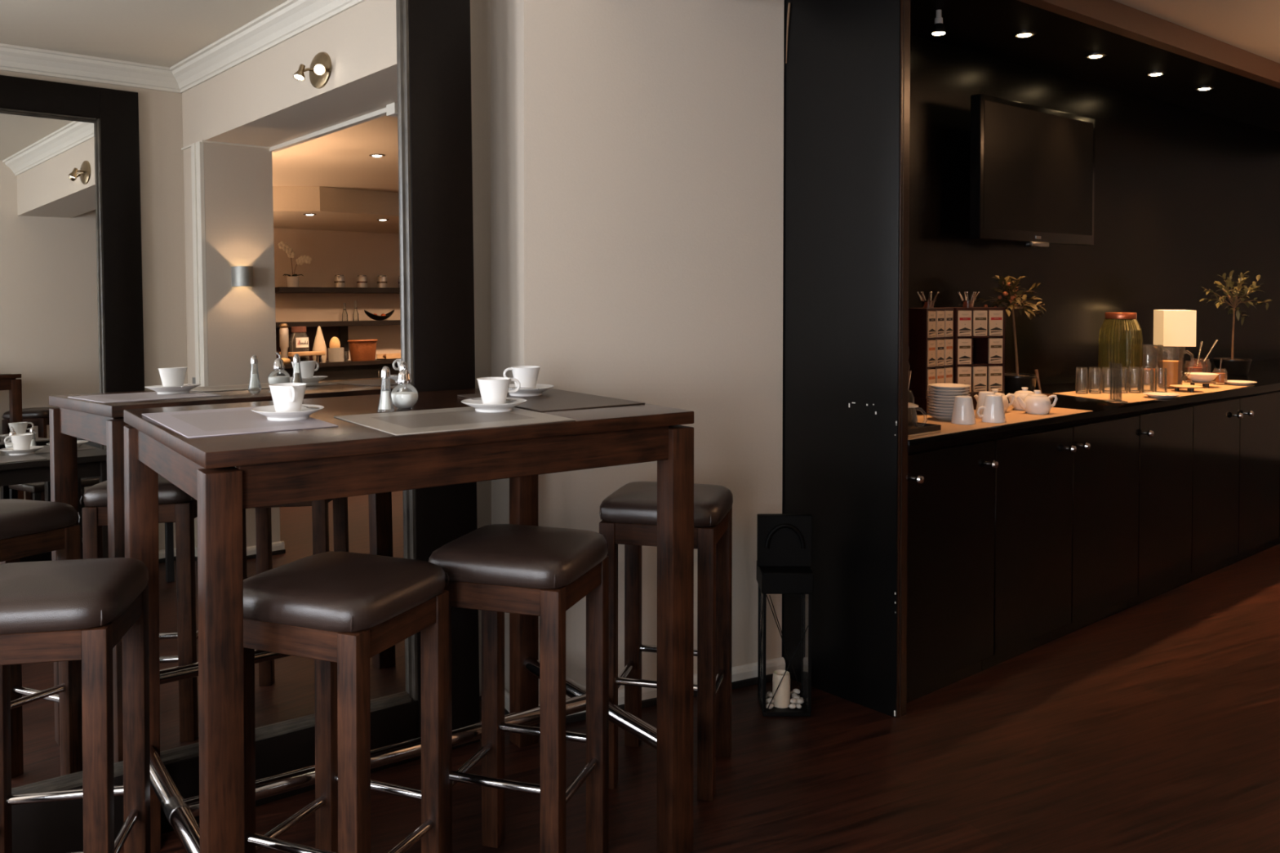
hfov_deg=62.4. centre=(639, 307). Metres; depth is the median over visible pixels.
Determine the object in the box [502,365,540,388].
coffee cup
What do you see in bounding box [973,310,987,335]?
box
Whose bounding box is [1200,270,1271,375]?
potted tree
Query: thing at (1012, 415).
table runner
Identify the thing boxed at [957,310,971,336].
box
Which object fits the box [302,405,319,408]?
teaspoon
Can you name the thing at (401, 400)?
sugar dispenser
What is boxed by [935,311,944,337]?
box
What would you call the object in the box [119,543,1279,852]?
floor
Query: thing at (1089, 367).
tumbler
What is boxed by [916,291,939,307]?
holder
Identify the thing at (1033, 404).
pot
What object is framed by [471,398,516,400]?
teaspoon
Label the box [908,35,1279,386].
wall
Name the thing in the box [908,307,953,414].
rack
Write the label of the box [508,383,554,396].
saucer
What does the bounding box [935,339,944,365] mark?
box
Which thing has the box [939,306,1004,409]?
rack
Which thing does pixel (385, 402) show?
salt shaker
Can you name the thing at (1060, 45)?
ceiling
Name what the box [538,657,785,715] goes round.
baseboard
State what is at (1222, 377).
jam jar
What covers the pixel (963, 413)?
mug
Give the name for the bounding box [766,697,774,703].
pebble
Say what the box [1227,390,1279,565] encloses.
base cabinet
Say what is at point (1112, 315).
jar
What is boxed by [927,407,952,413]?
plate
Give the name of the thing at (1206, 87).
light
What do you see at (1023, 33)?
light
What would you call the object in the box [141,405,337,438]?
placemat
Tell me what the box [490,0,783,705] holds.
wall pier
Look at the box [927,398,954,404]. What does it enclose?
plate
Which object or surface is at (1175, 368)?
jug
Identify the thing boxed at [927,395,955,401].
plate
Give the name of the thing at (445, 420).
placemat
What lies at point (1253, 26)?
ceiling
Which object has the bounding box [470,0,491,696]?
wall
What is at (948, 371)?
box
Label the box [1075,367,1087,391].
tumbler
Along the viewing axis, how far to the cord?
3.76 m
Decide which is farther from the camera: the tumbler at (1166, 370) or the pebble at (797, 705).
the tumbler at (1166, 370)
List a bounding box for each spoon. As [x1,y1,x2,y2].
[1195,341,1203,366]
[1204,339,1217,361]
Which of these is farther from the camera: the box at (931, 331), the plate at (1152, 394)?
the plate at (1152, 394)
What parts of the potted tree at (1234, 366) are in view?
pot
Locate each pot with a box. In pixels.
[1001,395,1008,412]
[1012,392,1030,410]
[1023,395,1051,414]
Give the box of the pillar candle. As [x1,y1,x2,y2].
[772,670,790,708]
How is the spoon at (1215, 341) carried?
on the jam jar at (1209, 364)
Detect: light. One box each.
[931,9,946,35]
[1012,31,1035,37]
[1084,53,1106,57]
[1145,71,1166,75]
[1194,85,1214,90]
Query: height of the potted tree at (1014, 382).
0.560 m
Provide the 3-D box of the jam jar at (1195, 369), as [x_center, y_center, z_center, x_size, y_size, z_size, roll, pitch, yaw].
[2.947,0.339,5.615,0.108,0.112,0.108,0,1,0]
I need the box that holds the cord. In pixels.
[786,2,790,62]
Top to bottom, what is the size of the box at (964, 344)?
0.104 m
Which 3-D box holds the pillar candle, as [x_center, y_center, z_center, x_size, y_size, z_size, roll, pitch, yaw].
[0.471,1.270,3.523,0.060,0.108,0.060,-1,1,-41]
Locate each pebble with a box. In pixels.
[765,702,773,709]
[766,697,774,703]
[767,692,772,697]
[788,703,795,709]
[790,697,796,703]
[791,695,799,698]
[792,688,800,693]
[795,703,801,708]
[796,698,804,703]
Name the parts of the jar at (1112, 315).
lid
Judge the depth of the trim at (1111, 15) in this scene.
4.69 m
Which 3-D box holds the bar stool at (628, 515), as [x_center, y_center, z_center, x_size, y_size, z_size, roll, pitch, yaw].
[0.081,0.933,3.076,0.347,0.826,0.347,0,1,14]
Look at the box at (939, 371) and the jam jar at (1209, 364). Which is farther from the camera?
the jam jar at (1209, 364)
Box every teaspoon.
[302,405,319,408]
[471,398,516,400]
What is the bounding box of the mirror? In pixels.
[0,0,479,852]
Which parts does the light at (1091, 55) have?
bulb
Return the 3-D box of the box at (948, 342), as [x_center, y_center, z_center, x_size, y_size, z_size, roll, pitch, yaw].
[1.228,0.178,4.290,0.052,0.104,0.069,-1,1,-43]
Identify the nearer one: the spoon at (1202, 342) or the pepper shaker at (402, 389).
the pepper shaker at (402, 389)
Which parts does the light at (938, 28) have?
bulb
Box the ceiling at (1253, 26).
[1113,0,1279,63]
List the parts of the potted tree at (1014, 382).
pot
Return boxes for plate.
[927,389,969,395]
[927,392,970,399]
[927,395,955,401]
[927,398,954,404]
[927,401,953,408]
[927,404,953,410]
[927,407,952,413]
[927,413,951,420]
[928,383,970,390]
[928,386,970,392]
[928,409,951,417]
[1142,391,1180,398]
[1224,380,1257,385]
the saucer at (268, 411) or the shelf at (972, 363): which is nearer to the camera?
the saucer at (268, 411)
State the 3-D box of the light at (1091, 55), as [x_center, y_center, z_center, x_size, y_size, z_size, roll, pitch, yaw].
[2.177,-1.203,5.050,0.097,0.012,0.097,-1,1,-41]
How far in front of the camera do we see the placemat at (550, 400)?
2.81 m
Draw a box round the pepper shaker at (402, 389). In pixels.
[398,361,408,391]
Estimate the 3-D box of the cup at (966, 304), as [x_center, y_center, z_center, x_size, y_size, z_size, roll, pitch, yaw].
[1.361,-0.017,4.383,0.051,0.030,0.051,0,1,-2]
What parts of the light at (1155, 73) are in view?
bulb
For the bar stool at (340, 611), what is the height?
0.826 m
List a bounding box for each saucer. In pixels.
[251,404,324,421]
[461,397,526,412]
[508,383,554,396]
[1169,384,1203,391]
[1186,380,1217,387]
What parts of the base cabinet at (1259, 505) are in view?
knob, door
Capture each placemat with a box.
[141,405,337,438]
[333,406,576,435]
[457,388,644,412]
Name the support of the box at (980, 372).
on the rack at (980, 344)
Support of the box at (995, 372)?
on the rack at (980, 344)
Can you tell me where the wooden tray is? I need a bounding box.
[907,421,941,437]
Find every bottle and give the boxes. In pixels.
[907,350,914,422]
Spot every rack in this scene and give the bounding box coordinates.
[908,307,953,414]
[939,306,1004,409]
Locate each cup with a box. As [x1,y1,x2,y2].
[268,382,306,412]
[476,377,520,404]
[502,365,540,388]
[921,300,934,307]
[961,300,974,307]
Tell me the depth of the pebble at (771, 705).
3.48 m
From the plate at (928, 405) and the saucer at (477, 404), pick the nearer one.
the saucer at (477, 404)
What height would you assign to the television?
0.672 m
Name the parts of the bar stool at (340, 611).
leg, foot rail, foot rail, seat rail, leg, seat, leg, foot rail, seat rail, foot rail, leg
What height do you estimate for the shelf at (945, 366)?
0.006 m
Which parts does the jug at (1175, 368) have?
handle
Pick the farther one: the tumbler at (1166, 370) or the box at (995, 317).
the tumbler at (1166, 370)
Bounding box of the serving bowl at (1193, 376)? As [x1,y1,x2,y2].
[1184,372,1218,382]
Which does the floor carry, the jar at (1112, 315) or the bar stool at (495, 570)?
the bar stool at (495, 570)
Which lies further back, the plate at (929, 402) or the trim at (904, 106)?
the plate at (929, 402)
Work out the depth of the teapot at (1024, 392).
4.31 m
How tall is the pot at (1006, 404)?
0.070 m
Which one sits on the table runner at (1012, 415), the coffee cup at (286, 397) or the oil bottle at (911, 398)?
the oil bottle at (911, 398)
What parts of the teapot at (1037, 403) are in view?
spout, lid, handle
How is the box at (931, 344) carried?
on the rack at (917, 317)
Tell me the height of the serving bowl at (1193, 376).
0.041 m
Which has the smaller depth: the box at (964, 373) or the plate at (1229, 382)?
the box at (964, 373)
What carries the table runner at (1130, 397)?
on the countertop
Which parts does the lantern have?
post, pane, post, plate, arched handle, post, pane, post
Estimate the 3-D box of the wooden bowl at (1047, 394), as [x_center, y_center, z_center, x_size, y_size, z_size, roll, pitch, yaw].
[1.708,0.392,4.496,0.104,0.046,0.103,-1,1,-41]
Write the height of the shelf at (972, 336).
0.006 m
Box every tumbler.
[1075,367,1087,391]
[1075,368,1088,394]
[1088,367,1100,391]
[1088,368,1101,393]
[1101,366,1110,391]
[1102,368,1110,393]
[1121,366,1126,391]
[1121,368,1128,393]
[1127,366,1139,391]
[1128,368,1141,393]
[1140,366,1152,391]
[1141,368,1154,392]
[1154,367,1167,392]
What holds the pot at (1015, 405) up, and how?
on the teapot at (1024, 392)
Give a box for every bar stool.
[0,557,151,852]
[243,551,449,852]
[428,524,608,852]
[599,481,733,801]
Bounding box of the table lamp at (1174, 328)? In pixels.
[1153,310,1196,377]
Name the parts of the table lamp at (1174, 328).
stem, lamp shade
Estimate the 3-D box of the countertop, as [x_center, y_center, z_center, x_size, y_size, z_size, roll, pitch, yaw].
[3.167,0.412,5.893,6.636,0.040,0.730,-1,1,-41]
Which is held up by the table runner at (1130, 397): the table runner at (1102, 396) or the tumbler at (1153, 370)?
the tumbler at (1153, 370)
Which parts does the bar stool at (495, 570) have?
leg, foot rail, seat rail, leg, foot rail, seat, foot rail, leg, foot rail, seat rail, leg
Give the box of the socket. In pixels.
[934,9,942,23]
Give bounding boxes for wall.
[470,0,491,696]
[782,0,900,717]
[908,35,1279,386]
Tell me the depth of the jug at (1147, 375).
5.47 m
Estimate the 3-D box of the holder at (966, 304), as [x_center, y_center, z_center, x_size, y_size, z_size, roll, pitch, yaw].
[1.361,-0.035,4.385,0.088,0.066,0.086,0,1,-2]
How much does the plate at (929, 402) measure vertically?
0.018 m
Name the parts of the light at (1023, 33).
bulb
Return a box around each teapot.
[907,402,927,429]
[973,388,1015,412]
[1006,386,1040,410]
[1016,390,1057,414]
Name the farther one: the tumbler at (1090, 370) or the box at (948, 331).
the tumbler at (1090, 370)
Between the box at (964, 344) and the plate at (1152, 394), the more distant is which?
the plate at (1152, 394)
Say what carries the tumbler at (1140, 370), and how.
on the table runner at (1130, 397)
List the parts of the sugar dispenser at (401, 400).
spout, glass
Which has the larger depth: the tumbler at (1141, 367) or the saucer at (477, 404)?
the tumbler at (1141, 367)
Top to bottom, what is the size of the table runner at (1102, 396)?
0.005 m
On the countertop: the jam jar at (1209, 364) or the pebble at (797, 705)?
the jam jar at (1209, 364)
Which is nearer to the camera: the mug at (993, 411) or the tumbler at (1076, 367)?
the mug at (993, 411)
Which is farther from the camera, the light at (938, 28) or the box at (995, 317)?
the box at (995, 317)
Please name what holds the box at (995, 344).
on the rack at (980, 344)
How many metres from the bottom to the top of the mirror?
2.690 m
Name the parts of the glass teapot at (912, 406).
glass, lid, handle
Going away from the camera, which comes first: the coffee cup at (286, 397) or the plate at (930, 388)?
the coffee cup at (286, 397)
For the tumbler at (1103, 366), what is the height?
0.116 m
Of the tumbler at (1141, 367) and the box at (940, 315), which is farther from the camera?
the tumbler at (1141, 367)
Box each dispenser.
[391,360,418,409]
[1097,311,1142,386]
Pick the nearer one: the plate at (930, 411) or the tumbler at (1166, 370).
the plate at (930, 411)
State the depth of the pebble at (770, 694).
3.55 m
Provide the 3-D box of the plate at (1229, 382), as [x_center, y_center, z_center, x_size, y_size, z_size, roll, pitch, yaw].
[3.102,0.389,5.465,0.157,0.018,0.157,-1,1,-41]
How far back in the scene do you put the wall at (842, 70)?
3.60 m
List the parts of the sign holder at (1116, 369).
panel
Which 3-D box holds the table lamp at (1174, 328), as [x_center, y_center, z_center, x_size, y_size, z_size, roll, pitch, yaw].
[3.008,0.202,5.949,0.170,0.378,0.170,0,1,9]
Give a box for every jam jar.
[1182,360,1206,382]
[1188,358,1211,373]
[1212,368,1227,384]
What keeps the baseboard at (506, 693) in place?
attached to the wall at (480, 10)
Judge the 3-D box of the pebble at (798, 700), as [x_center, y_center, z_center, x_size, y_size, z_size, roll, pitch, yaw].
[0.529,1.302,3.497,0.027,0.017,0.021,0,1,8]
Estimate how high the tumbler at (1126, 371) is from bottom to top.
0.116 m
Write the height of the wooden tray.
0.026 m
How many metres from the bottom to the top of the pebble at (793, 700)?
0.017 m
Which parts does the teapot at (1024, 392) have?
spout, lid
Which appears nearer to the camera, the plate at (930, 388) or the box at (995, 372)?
the plate at (930, 388)
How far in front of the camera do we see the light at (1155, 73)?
5.45 m
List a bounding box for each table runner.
[907,404,1093,439]
[1053,387,1114,400]
[1121,383,1164,403]
[1156,380,1253,397]
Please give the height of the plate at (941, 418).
0.018 m
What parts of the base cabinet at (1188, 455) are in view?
knob, door, door, knob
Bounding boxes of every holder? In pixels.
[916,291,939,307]
[957,291,979,307]
[1106,362,1127,403]
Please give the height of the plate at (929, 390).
0.018 m
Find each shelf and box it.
[927,336,952,339]
[927,364,951,368]
[957,335,1002,337]
[957,362,1002,365]
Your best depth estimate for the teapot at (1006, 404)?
4.24 m
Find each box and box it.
[927,311,936,337]
[927,339,935,366]
[927,368,935,395]
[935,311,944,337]
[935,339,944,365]
[935,368,944,383]
[944,310,953,336]
[944,338,952,364]
[944,367,952,383]
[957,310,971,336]
[957,337,971,364]
[957,365,971,391]
[972,365,986,391]
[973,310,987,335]
[988,310,1003,335]
[988,337,1002,363]
[988,364,1002,391]
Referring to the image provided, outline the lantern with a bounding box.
[755,514,813,716]
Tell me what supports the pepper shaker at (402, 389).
on the bar table
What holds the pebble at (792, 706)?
on the lantern
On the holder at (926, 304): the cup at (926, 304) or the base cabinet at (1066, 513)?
the cup at (926, 304)
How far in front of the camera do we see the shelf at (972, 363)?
4.35 m
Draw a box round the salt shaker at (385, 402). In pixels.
[377,365,394,413]
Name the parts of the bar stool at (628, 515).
leg, foot rail, leg, seat rail, foot rail, seat, foot rail, leg, foot rail, seat rail, leg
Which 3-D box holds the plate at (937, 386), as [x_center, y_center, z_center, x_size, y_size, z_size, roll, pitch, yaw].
[1.177,0.302,4.018,0.157,0.018,0.157,-1,1,-41]
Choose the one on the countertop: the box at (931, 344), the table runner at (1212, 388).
the table runner at (1212, 388)
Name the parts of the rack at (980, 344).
drawer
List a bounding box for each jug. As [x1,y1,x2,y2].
[1134,344,1172,384]
[1153,346,1194,388]
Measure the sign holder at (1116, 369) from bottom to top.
0.170 m
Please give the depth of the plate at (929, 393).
3.97 m
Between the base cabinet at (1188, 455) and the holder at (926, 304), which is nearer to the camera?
the holder at (926, 304)
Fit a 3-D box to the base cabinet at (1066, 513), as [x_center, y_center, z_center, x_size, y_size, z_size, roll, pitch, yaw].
[1.506,0.890,4.460,1.149,0.862,0.747,-1,1,-41]
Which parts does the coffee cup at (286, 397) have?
handle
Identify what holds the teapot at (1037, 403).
on the table runner at (1012, 415)
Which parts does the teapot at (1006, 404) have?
lid, handle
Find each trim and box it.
[896,0,910,718]
[1017,0,1279,88]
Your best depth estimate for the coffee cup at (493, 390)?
2.56 m
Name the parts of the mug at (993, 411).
handle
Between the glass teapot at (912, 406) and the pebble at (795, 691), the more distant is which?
the glass teapot at (912, 406)
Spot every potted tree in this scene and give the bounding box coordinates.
[974,275,1045,398]
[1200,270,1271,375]
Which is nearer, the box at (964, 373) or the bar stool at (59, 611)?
the bar stool at (59, 611)
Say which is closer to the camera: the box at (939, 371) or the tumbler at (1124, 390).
the box at (939, 371)
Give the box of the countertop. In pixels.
[907,358,1279,453]
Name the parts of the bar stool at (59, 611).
leg, seat rail, foot rail, seat, leg, seat rail, foot rail, leg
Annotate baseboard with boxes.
[504,688,509,715]
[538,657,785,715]
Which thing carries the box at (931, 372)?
on the rack at (917, 317)
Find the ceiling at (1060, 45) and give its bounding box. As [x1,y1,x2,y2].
[910,0,1279,132]
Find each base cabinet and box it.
[906,439,998,703]
[982,414,1139,671]
[1126,397,1243,608]
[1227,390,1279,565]
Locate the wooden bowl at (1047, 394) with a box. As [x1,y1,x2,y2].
[1042,393,1053,402]
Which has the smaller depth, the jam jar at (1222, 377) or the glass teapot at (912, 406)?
the glass teapot at (912, 406)
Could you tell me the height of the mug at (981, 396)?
0.099 m
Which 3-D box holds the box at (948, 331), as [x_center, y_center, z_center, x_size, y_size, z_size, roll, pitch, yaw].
[1.228,0.063,4.288,0.052,0.104,0.069,-1,1,-43]
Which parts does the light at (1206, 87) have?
bulb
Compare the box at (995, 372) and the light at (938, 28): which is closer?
the light at (938, 28)
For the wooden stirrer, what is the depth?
4.49 m
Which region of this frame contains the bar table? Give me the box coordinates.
[123,388,693,852]
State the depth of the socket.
4.23 m
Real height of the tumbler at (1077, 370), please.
0.116 m
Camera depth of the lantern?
3.52 m
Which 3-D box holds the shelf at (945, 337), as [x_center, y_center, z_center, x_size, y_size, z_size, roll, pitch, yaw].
[1.171,0.120,4.259,0.185,0.006,0.086,-1,1,-43]
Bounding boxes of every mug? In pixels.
[951,395,975,424]
[974,391,995,418]
[976,394,1005,422]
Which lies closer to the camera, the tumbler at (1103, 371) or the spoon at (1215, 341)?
the tumbler at (1103, 371)
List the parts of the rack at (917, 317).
drawer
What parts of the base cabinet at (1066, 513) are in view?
door, knob, knob, door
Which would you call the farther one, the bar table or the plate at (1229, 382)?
the plate at (1229, 382)
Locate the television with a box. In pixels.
[969,93,1094,247]
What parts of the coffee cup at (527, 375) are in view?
handle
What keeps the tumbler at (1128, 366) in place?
on the table runner at (1130, 397)
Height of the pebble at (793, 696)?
0.017 m
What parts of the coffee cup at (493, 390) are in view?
handle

